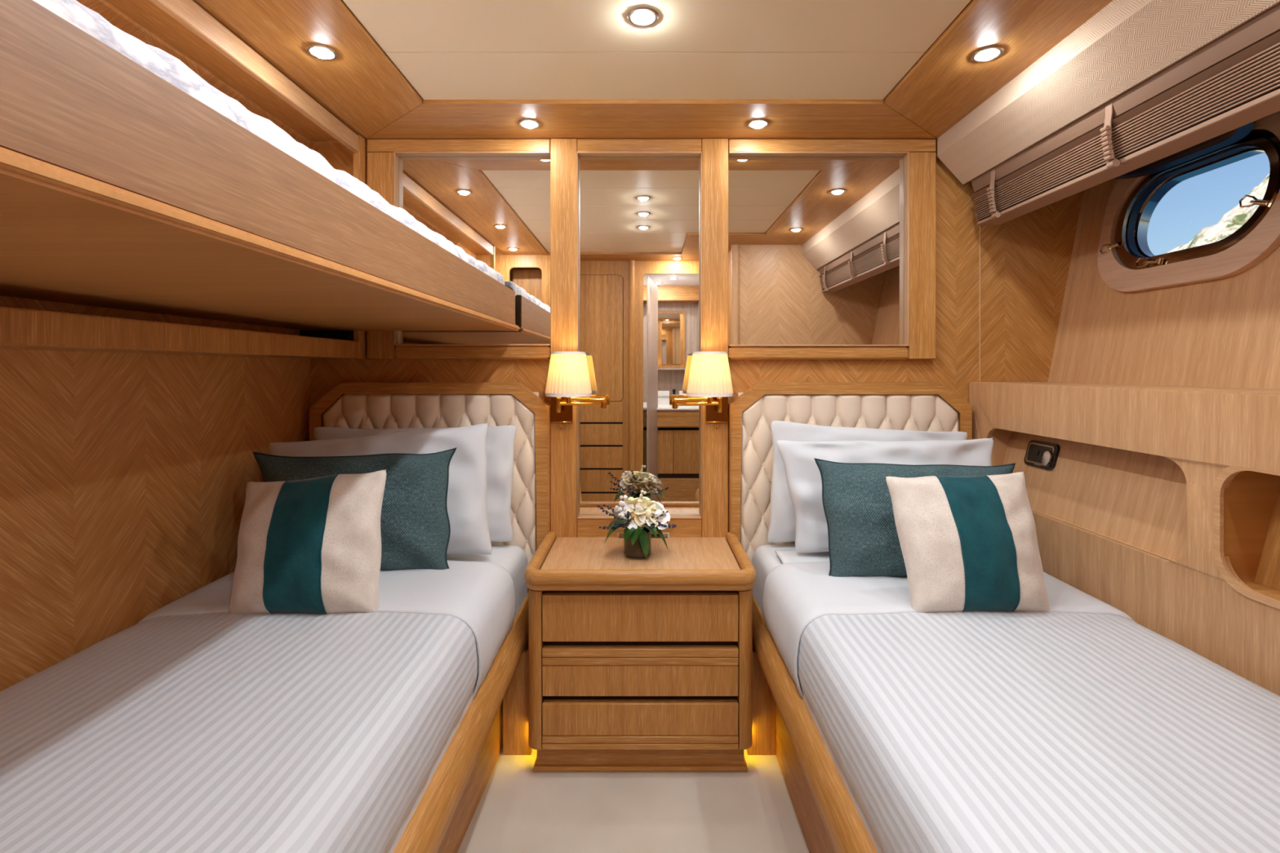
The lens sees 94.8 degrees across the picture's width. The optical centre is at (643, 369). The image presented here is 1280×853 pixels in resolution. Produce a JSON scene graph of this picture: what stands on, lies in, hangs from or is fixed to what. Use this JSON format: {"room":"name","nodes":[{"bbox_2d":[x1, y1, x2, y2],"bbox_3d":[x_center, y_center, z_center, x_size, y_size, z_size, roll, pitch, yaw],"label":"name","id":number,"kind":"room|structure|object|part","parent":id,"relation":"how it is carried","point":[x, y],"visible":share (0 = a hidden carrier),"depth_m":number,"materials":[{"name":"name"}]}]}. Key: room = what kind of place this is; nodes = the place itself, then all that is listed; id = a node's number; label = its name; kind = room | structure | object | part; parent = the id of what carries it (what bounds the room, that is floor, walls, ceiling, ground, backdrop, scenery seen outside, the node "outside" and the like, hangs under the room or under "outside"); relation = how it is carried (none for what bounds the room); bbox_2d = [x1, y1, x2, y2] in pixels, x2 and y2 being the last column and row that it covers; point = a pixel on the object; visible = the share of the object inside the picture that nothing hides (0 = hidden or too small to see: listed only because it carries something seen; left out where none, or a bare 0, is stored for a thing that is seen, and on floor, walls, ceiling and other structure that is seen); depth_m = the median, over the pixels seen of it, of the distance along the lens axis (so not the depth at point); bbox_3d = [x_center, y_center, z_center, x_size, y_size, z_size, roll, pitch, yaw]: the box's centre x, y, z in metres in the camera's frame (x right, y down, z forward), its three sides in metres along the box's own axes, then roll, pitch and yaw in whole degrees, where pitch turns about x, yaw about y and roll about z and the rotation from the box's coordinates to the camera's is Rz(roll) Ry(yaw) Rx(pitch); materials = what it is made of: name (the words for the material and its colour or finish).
{"room":"yacht cabin","nodes":[
{"label":"yacht cabin","id":0,"kind":"room"},
{"bbox_2d":[0,0,310,691],"bbox_3d":[-1.216,0.158,0.955,0.036,2.057,2.385,0,0,0],"label":"wall","id":1,"kind":"structure","parent":0,"point":[124,477],"depth_m":1.34,"materials":[{"name":"brown wood"}]},
{"bbox_2d":[0,306,358,358],"bbox_3d":[-1.094,-0.089,1.055,0.208,0.102,2.046,0,0,0],"label":"wall ledge","id":2,"kind":"object","parent":1,"relation":"attached to","point":[20,328],"visible":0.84,"depth_m":1.21,"materials":[{"name":"brown wood"}]},
{"bbox_2d":[0,0,519,331],"bbox_3d":[-0.814,-0.205,1.223,0.751,0.138,1.741,0,0,0],"label":"bunk","id":3,"kind":"object","parent":1,"relation":"attached to","point":[121,188],"visible":0.99,"depth_m":0.67,"materials":[{"name":"brown wood"}]},
{"bbox_3d":[-0.814,-0.145,1.223,0.751,0.018,1.741,0,0,0],"label":"panel","id":4,"kind":"part","parent":3,"relation":"part of","materials":[{"name":"brown wood"}]},
{"bbox_2d":[32,0,504,284],"bbox_3d":[-0.829,-0.246,1.208,0.703,0.182,1.653,0,0,0],"label":"mattress","id":5,"kind":"object","parent":3,"relation":"on","point":[157,61],"visible":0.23,"depth_m":0.68,"materials":[{"name":"fabric"}]},
{"bbox_2d":[457,748,809,852],"bbox_3d":[0.243,1.204,0.170,2.950,0.034,3.956,0,0,0],"label":"floor","id":6,"kind":"structure","parent":0,"point":[520,809],"depth_m":1.58,"materials":[{"name":"beige carpet"}]},
{"bbox_2d":[392,592,532,852],"bbox_3d":[-0.767,0.978,1.033,0.840,0.418,2.003,0,0,0],"label":"bed","id":7,"kind":"object","parent":6,"relation":"on","point":[495,720],"visible":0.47,"depth_m":1.45,"materials":[{"name":"brown wood"}]},
{"bbox_2d":[387,545,527,852],"bbox_3d":[-0.794,0.682,1.032,0.788,0.182,1.992,0,0,0],"label":"mattress","id":8,"kind":"object","parent":7,"relation":"on","point":[513,558],"visible":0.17,"depth_m":1.85,"materials":[{"name":"white fabric"}]},
{"bbox_2d":[0,560,515,852],"bbox_3d":[-0.788,0.669,0.897,0.818,0.233,1.717,0,0,0],"label":"blanket","id":9,"kind":"object","parent":8,"relation":"on","point":[196,726],"visible":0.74,"depth_m":0.96,"materials":[{"name":"white fabric"}]},
{"bbox_2d":[228,469,386,614],"bbox_3d":[-0.807,0.416,1.421,0.378,0.323,0.182,0,0,0],"label":"cushion","id":10,"kind":"object","parent":9,"relation":"on","point":[311,545],"visible":0.99,"depth_m":1.37,"materials":[{"name":"beige fabric"}]},
{"bbox_2d":[253,447,457,570],"bbox_3d":[-0.831,0.406,1.675,0.596,0.354,0.160,0,0,0],"label":"cushion","id":11,"kind":"object","parent":9,"relation":"on","point":[415,527],"visible":0.59,"depth_m":1.65,"materials":[{"name":"teal fabric"}]},
{"bbox_2d":[268,422,492,555],"bbox_3d":[-0.814,0.379,1.828,0.697,0.418,0.168,0,0,0],"label":"pillow","id":12,"kind":"object","parent":8,"relation":"on","point":[467,511],"visible":0.42,"depth_m":1.81,"materials":[{"name":"white fabric"}]},
{"bbox_2d":[313,425,516,542],"bbox_3d":[-0.772,0.383,1.965,0.685,0.387,0.128,0,0,0],"label":"pillow","id":13,"kind":"object","parent":8,"relation":"on","point":[500,439],"visible":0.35,"depth_m":1.96,"materials":[{"name":"white fabric"}]},
{"bbox_3d":[-0.484,1.029,1.033,0.018,0.317,2.006,0,0,2],"label":"panel","id":14,"kind":"part","parent":7,"relation":"part of","materials":[{"name":"brown wood"}]},
{"bbox_3d":[-0.390,1.029,1.819,0.086,0.316,0.016,0,0,0],"label":"corner panel","id":15,"kind":"part","parent":7,"relation":"part of","materials":[{"name":"brown wood"}]},
{"bbox_2d":[524,531,755,772],"bbox_3d":[-0.010,0.880,1.869,0.672,0.615,0.418,0,0,0],"label":"nightstand","id":16,"kind":"object","parent":6,"relation":"on","point":[636,664],"visible":1,"depth_m":1.70,"materials":[{"name":"brown wood"}]},
{"bbox_3d":[-0.318,0.870,1.888,0.043,0.457,0.375,0,0,0],"label":"corner post","id":17,"kind":"part","parent":16,"relation":"part of","materials":[{"name":"brown wood"}]},
{"bbox_2d":[622,527,651,556],"bbox_3d":[-0.020,0.550,1.867,0.090,0.083,0.090,0,0,0],"label":"flower vase","id":18,"kind":"object","parent":16,"relation":"on","point":[628,549],"visible":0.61,"depth_m":1.83,"materials":[{"name":"clear glass"}]},
{"bbox_2d":[596,489,675,557],"bbox_3d":[-0.019,0.481,1.878,0.246,0.196,0.160,0,0,4],"label":"bouquet","id":19,"kind":"object","parent":18,"relation":"in","point":[653,514],"visible":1,"depth_m":1.84,"materials":[{"name":"white plant"}]},
{"bbox_3d":[-0.010,1.013,1.713,0.567,0.092,0.025,0,0,0],"label":"drawer","id":20,"kind":"part","parent":16,"relation":"part of","materials":[{"name":"brown wood"}]},
{"bbox_3d":[-0.010,0.901,1.713,0.567,0.089,0.025,0,0,0],"label":"drawer","id":21,"kind":"part","parent":16,"relation":"part of","materials":[{"name":"brown wood"}]},
{"bbox_3d":[-0.010,0.720,1.713,0.567,0.135,0.025,0,0,0],"label":"drawer","id":22,"kind":"part","parent":16,"relation":"part of","materials":[{"name":"brown wood"}]},
{"bbox_3d":[-0.010,1.178,1.889,0.633,0.018,0.315,0,0,0],"label":"toe moulding","id":23,"kind":"part","parent":16,"relation":"part of","materials":[{"name":"brown wood"}]},
{"bbox_3d":[-0.010,0.620,1.872,0.665,0.018,0.408,0,0,0],"label":"moulding","id":24,"kind":"part","parent":16,"relation":"part of","materials":[{"name":"brown wood"}]},
{"bbox_3d":[0.297,0.870,1.888,0.043,0.457,0.375,0,0,0],"label":"corner post","id":25,"kind":"part","parent":16,"relation":"part of","materials":[{"name":"brown wood"}]},
{"bbox_2d":[746,595,877,852],"bbox_3d":[0.738,0.978,1.205,0.835,0.418,1.660,0,0,0],"label":"bed","id":26,"kind":"object","parent":6,"relation":"on","point":[784,726],"visible":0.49,"depth_m":1.41,"materials":[{"name":"brown wood"}]},
{"bbox_3d":[0.363,1.029,1.819,0.086,0.316,0.016,0,0,0],"label":"corner panel","id":27,"kind":"part","parent":26,"relation":"part of","materials":[{"name":"brown wood"}]},
{"bbox_3d":[0.416,1.029,1.205,0.018,0.316,1.660,0,0,0],"label":"panel","id":28,"kind":"part","parent":26,"relation":"part of","materials":[{"name":"brown wood"}]},
{"bbox_2d":[751,544,883,852],"bbox_3d":[0.764,0.682,1.204,0.783,0.182,1.648,0,0,0],"label":"mattress","id":29,"kind":"object","parent":26,"relation":"on","point":[765,558],"visible":0.16,"depth_m":1.85,"materials":[{"name":"white fabric"}]},
{"bbox_2d":[767,420,967,542],"bbox_3d":[0.753,0.374,1.966,0.686,0.402,0.116,0,0,0],"label":"pillow","id":30,"kind":"object","parent":29,"relation":"on","point":[782,527],"visible":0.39,"depth_m":1.96,"materials":[{"name":"white fabric"}]},
{"bbox_2d":[774,437,993,564],"bbox_3d":[0.758,0.401,1.809,0.687,0.371,0.188,0,0,0],"label":"pillow","id":31,"kind":"object","parent":29,"relation":"on","point":[803,477],"visible":0.48,"depth_m":1.82,"materials":[{"name":"white fabric"}]},
{"bbox_2d":[762,560,1279,852],"bbox_3d":[0.759,0.669,1.069,0.814,0.234,1.374,0,0,0],"label":"blanket","id":32,"kind":"object","parent":29,"relation":"on","point":[1076,726],"visible":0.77,"depth_m":0.96,"materials":[{"name":"white fabric"}]},
{"bbox_2d":[813,457,1015,577],"bbox_3d":[0.771,0.417,1.630,0.571,0.328,0.166,0,0,0],"label":"cushion","id":33,"kind":"object","parent":32,"relation":"on","point":[864,541],"visible":0.48,"depth_m":1.60,"materials":[{"name":"teal fabric"}]},
{"bbox_2d":[884,471,1049,612],"bbox_3d":[0.784,0.417,1.427,0.355,0.317,0.189,0,0,0],"label":"cushion","id":34,"kind":"object","parent":32,"relation":"on","point":[967,543],"visible":1,"depth_m":1.38,"materials":[{"name":"beige fabric"}]},
{"bbox_2d":[968,382,1279,696],"bbox_3d":[1.313,0.616,1.241,0.304,1.142,1.741,0,0,0],"label":"wall shelf unit","id":35,"kind":"object","parent":6,"relation":"on","point":[1160,504],"visible":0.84,"depth_m":1.34,"materials":[{"name":"brown wood"}]},
{"bbox_2d":[1023,440,1060,469],"bbox_3d":[1.231,0.265,1.828,0.036,0.077,0.133,0,0,0],"label":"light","id":36,"kind":"object","parent":35,"relation":"attached to","point":[1043,455],"visible":1,"depth_m":1.82,"materials":[{"name":"black plastic"}]},
{"bbox_2d":[1034,449,1039,455],"bbox_3d":[1.231,0.261,1.845,0.007,0.016,0.018,0,0,0],"label":"switch","id":37,"kind":"object","parent":36,"relation":"attached to","point":[1036,451],"depth_m":1.84,"materials":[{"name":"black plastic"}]},
{"bbox_2d":[103,0,1251,142],"bbox_3d":[0.242,-0.780,0.172,2.953,0.204,3.961,0,0,0],"label":"ceiling","id":38,"kind":"structure","parent":0,"point":[402,68],"depth_m":1.57,"materials":[{"name":"brown"}]},
{"bbox_2d":[305,44,338,60],"bbox_3d":[-0.828,-0.810,1.515,0.075,0.013,0.075,0,0,0],"label":"recessed light","id":39,"kind":"object","parent":38,"relation":"in","point":[319,51],"visible":1,"depth_m":1.50,"materials":[{"name":"silver metal"}]},
{"bbox_2d":[518,119,541,128],"bbox_3d":[-0.380,-0.810,1.956,0.075,0.013,0.075,0,0,0],"label":"recessed light","id":40,"kind":"object","parent":38,"relation":"in","point":[526,123],"visible":1,"depth_m":1.94,"materials":[{"name":"silver metal"}]},
{"bbox_2d":[626,6,658,26],"bbox_3d":[-0.002,-0.822,1.381,0.075,0.013,0.075,0,0,0],"label":"recessed light","id":41,"kind":"object","parent":38,"relation":"in","point":[642,16],"visible":1,"depth_m":1.37,"materials":[{"name":"silver metal"}]},
{"bbox_3d":[0.029,-0.837,1.674,1.411,0.018,0.270,0,0,0],"label":"panel","id":42,"kind":"part","parent":38,"relation":"part of","materials":[{"name":"beige paint"}]},
{"bbox_3d":[0.029,-0.837,1.389,1.411,0.018,0.294,0,0,0],"label":"panel","id":43,"kind":"part","parent":38,"relation":"part of","materials":[{"name":"beige paint"}]},
{"bbox_2d":[746,119,769,128],"bbox_3d":[0.380,-0.810,1.956,0.075,0.013,0.075,0,0,0],"label":"recessed light","id":44,"kind":"object","parent":38,"relation":"in","point":[756,123],"visible":1,"depth_m":1.94,"materials":[{"name":"silver metal"}]},
{"bbox_2d":[970,45,1004,62],"bbox_3d":[0.888,-0.810,1.524,0.075,0.013,0.075,0,0,0],"label":"recessed light","id":45,"kind":"object","parent":38,"relation":"in","point":[989,53],"visible":1,"depth_m":1.51,"materials":[{"name":"white glass"}]},
{"bbox_2d":[937,0,1279,184],"bbox_3d":[1.087,-0.736,1.225,0.100,0.165,1.714,0,0,0],"label":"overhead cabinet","id":46,"kind":"object","parent":38,"relation":"attached to","point":[1126,43],"visible":1,"depth_m":1.42,"materials":[{"name":"beige fabric"}]},
{"bbox_2d":[310,138,1084,649],"bbox_3d":[0.243,0.158,2.133,2.950,2.057,0.039,0,0,0],"label":"wall","id":47,"kind":"structure","parent":0,"point":[1001,288],"depth_m":2.12,"materials":[{"name":"brown wood"}]},
{"bbox_2d":[150,0,358,152],"bbox_3d":[-1.000,-0.782,1.196,0.020,0.059,1.705,0,0,0],"label":"trim","id":48,"kind":"structure","parent":47,"relation":"attached to","point":[188,13],"depth_m":1.49,"materials":[{"name":"brown wood"}]},
{"bbox_2d":[353,134,364,359],"bbox_3d":[-0.998,-0.426,2.064,0.025,0.780,0.041,0,0,0],"label":"trim","id":49,"kind":"structure","parent":47,"relation":"attached to","point":[359,157],"depth_m":2.05,"materials":[{"name":"brown wood"}]},
{"bbox_2d":[309,382,550,565],"bbox_3d":[-0.749,0.397,2.082,0.837,0.699,0.068,0,0,0],"label":"headboard","id":50,"kind":"object","parent":47,"relation":"attached to","point":[348,405],"visible":0.28,"depth_m":2.05,"materials":[{"name":"beige leather"}]},
{"bbox_2d":[367,138,550,359],"bbox_3d":[-0.654,-0.425,2.097,0.649,0.778,0.042,0,0,0],"label":"wall mirror","id":51,"kind":"object","parent":47,"relation":"attached to","point":[490,198],"visible":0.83,"depth_m":2.11,"materials":[{"name":"mirror"}]},
{"bbox_3d":[-0.656,-0.791,2.099,0.647,0.045,0.038,0,0,0],"label":"rail","id":52,"kind":"part","parent":51,"relation":"part of","materials":[{"name":"brown wood"}]},
{"bbox_3d":[-0.607,-0.060,2.099,0.549,0.048,0.038,0,0,0],"label":"rail","id":53,"kind":"part","parent":51,"relation":"part of","materials":[{"name":"brown wood"}]},
{"bbox_2d":[550,138,728,538],"bbox_3d":[-0.016,-0.068,2.097,0.628,1.493,0.042,0,0,0],"label":"wall mirror","id":54,"kind":"object","parent":47,"relation":"attached to","point":[639,227],"visible":0.84,"depth_m":2.11,"materials":[{"name":"brown mirror"}]},
{"bbox_2d":[545,351,606,429],"bbox_3d":[-0.231,0.076,1.999,0.206,0.269,0.158,0,0,0],"label":"wall lamp","id":55,"kind":"object","parent":54,"relation":"attached to","point":[568,375],"visible":1,"depth_m":1.95,"materials":[{"name":"beige fabric"}]},
{"bbox_3d":[-0.292,0.119,2.019,0.017,0.061,0.017,0,0,0],"label":"pivot post","id":56,"kind":"part","parent":55,"relation":"part of","materials":[{"name":"gold metal"}]},
{"bbox_3d":[-0.256,-0.055,1.999,0.115,0.008,0.115,0,0,0],"label":"shade trim","id":57,"kind":"part","parent":55,"relation":"part of","materials":[{"name":"beige fabric"}]},
{"bbox_3d":[-0.256,0.084,1.999,0.156,0.012,0.156,0,0,0],"label":"shade trim","id":58,"kind":"part","parent":55,"relation":"part of","materials":[{"name":"beige fabric"}]},
{"bbox_3d":[-0.256,0.077,1.999,0.023,0.077,0.023,0,0,0],"label":"lamp stem","id":59,"kind":"part","parent":55,"relation":"part of","materials":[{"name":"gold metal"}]},
{"bbox_3d":[-0.256,0.014,1.999,0.157,0.133,0.157,0,0,0],"label":"lamp shade","id":60,"kind":"part","parent":55,"relation":"part of","materials":[{"name":"white fabric"}]},
{"bbox_3d":[-0.216,0.119,2.016,0.152,0.014,0.012,0,0,3],"label":"arm","id":61,"kind":"part","parent":55,"relation":"part of","materials":[{"name":"gold metal"}]},
{"bbox_3d":[-0.198,0.102,2.003,0.116,0.016,0.012,0,0,-4],"label":"arm","id":62,"kind":"part","parent":55,"relation":"part of","materials":[{"name":"gold metal"}]},
{"bbox_3d":[-0.016,-0.791,2.099,0.439,0.045,0.038,0,0,0],"label":"rail","id":63,"kind":"part","parent":54,"relation":"part of","materials":[{"name":"brown wood"}]},
{"bbox_2d":[578,156,699,515],"bbox_3d":[-0.016,-0.121,2.115,0.439,1.291,0.007,0,0,0],"label":"mirror glass","id":64,"kind":"object","parent":54,"relation":"on","point":[639,216],"depth_m":2.11,"materials":[{"name":"mirror"}]},
{"bbox_3d":[-0.016,0.603,2.099,0.439,0.152,0.038,0,0,0],"label":"rail","id":65,"kind":"part","parent":54,"relation":"part of","materials":[{"name":"brown wood"}]},
{"bbox_2d":[617,531,669,537],"bbox_3d":[-0.002,0.586,2.073,0.185,0.027,0.012,0,0,0],"label":"wall socket","id":66,"kind":"object","parent":54,"relation":"attached to","point":[620,534],"visible":0.27,"depth_m":2.07,"materials":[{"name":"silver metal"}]},
{"bbox_2d":[671,351,733,429],"bbox_3d":[0.200,0.076,1.999,0.206,0.269,0.158,0,0,0],"label":"wall lamp","id":67,"kind":"object","parent":54,"relation":"attached to","point":[709,375],"visible":1,"depth_m":1.95,"materials":[{"name":"beige fabric"}]},
{"bbox_3d":[0.166,0.102,2.003,0.116,0.016,0.012,0,0,4],"label":"arm","id":68,"kind":"part","parent":67,"relation":"part of","materials":[{"name":"gold metal"}]},
{"bbox_3d":[0.184,0.119,2.016,0.152,0.014,0.012,0,0,-3],"label":"arm","id":69,"kind":"part","parent":67,"relation":"part of","materials":[{"name":"gold metal"}]},
{"bbox_3d":[0.224,-0.055,1.999,0.115,0.008,0.115,0,0,0],"label":"shade trim","id":70,"kind":"part","parent":67,"relation":"part of","materials":[{"name":"beige fabric"}]},
{"bbox_3d":[0.224,0.084,1.999,0.156,0.012,0.156,0,0,0],"label":"shade trim","id":71,"kind":"part","parent":67,"relation":"part of","materials":[{"name":"beige fabric"}]},
{"bbox_3d":[0.224,0.077,1.999,0.023,0.077,0.023,0,0,0],"label":"lamp stem","id":72,"kind":"part","parent":67,"relation":"part of","materials":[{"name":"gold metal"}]},
{"bbox_3d":[0.224,0.014,1.999,0.157,0.133,0.157,0,0,0],"label":"lamp shade","id":73,"kind":"part","parent":67,"relation":"part of","materials":[{"name":"white fabric"}]},
{"bbox_3d":[0.260,0.119,2.019,0.017,0.061,0.017,0,0,0],"label":"pivot post","id":74,"kind":"part","parent":67,"relation":"part of","materials":[{"name":"gold metal"}]},
{"bbox_2d":[728,138,936,359],"bbox_3d":[0.666,-0.425,2.097,0.735,0.778,0.042,0,0,0],"label":"wall mirror","id":75,"kind":"object","parent":47,"relation":"attached to","point":[832,242],"visible":0.86,"depth_m":2.11,"materials":[{"name":"clear mirror"}]},
{"bbox_3d":[0.618,-0.059,2.099,0.635,0.045,0.038,0,0,0],"label":"rail","id":76,"kind":"part","parent":75,"relation":"part of","materials":[{"name":"brown wood"}]},
{"bbox_3d":[0.667,-0.791,2.099,0.732,0.045,0.038,0,0,0],"label":"rail","id":77,"kind":"part","parent":75,"relation":"part of","materials":[{"name":"brown wood"}]},
{"bbox_2d":[728,382,972,562],"bbox_3d":[0.723,0.397,2.082,0.844,0.699,0.068,0,0,0],"label":"headboard","id":78,"kind":"object","parent":47,"relation":"attached to","point":[931,406],"visible":0.27,"depth_m":2.05,"materials":[{"name":"beige leather"}]},
{"bbox_2d":[1048,178,1279,389],"bbox_3d":[1.450,0.151,1.232,0.426,2.073,1.831,0,0,0],"label":"wall","id":79,"kind":"structure","parent":0,"point":[1225,332],"depth_m":1.68,"materials":[{"name":"brown wood"}]},
{"bbox_2d":[1097,99,1279,293],"bbox_3d":[1.443,-0.463,1.664,0.381,0.457,0.608,0,0,0],"label":"window","id":80,"kind":"structure","parent":79,"relation":"in","point":[1126,262],"depth_m":1.66,"materials":[{"name":"beige wood"}]},
{"bbox_2d":[970,2,1279,225],"bbox_3d":[1.181,-0.590,1.220,0.116,0.194,1.662,0,0,0],"label":"blind","id":81,"kind":"object","parent":80,"relation":"attached to","point":[1237,84],"visible":0.97,"depth_m":1.34,"materials":[{"name":"brown fabric"}]},
{"bbox_3d":[1.563,-0.458,1.664,0.102,0.336,0.516,0,0,0],"label":"frame","id":82,"kind":"part","parent":80,"relation":"part of","materials":[{"name":"black metal"}]},
{"bbox_3d":[1.558,-0.460,1.664,0.106,0.302,0.489,0,0,0],"label":"frame","id":83,"kind":"part","parent":80,"relation":"part of","materials":[{"name":"beige metal"}]},
{"label":"outside","id":84,"kind":"structure","parent":0,"visible":0},
{"bbox_2d":[1166,173,1269,253],"bbox_3d":[64.952,-14.957,37.500,76.000,37.288,76.000,0,0,0],"label":"hill","id":85,"kind":"structure","parent":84,"point":[1233,220],"depth_m":44.90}
]}

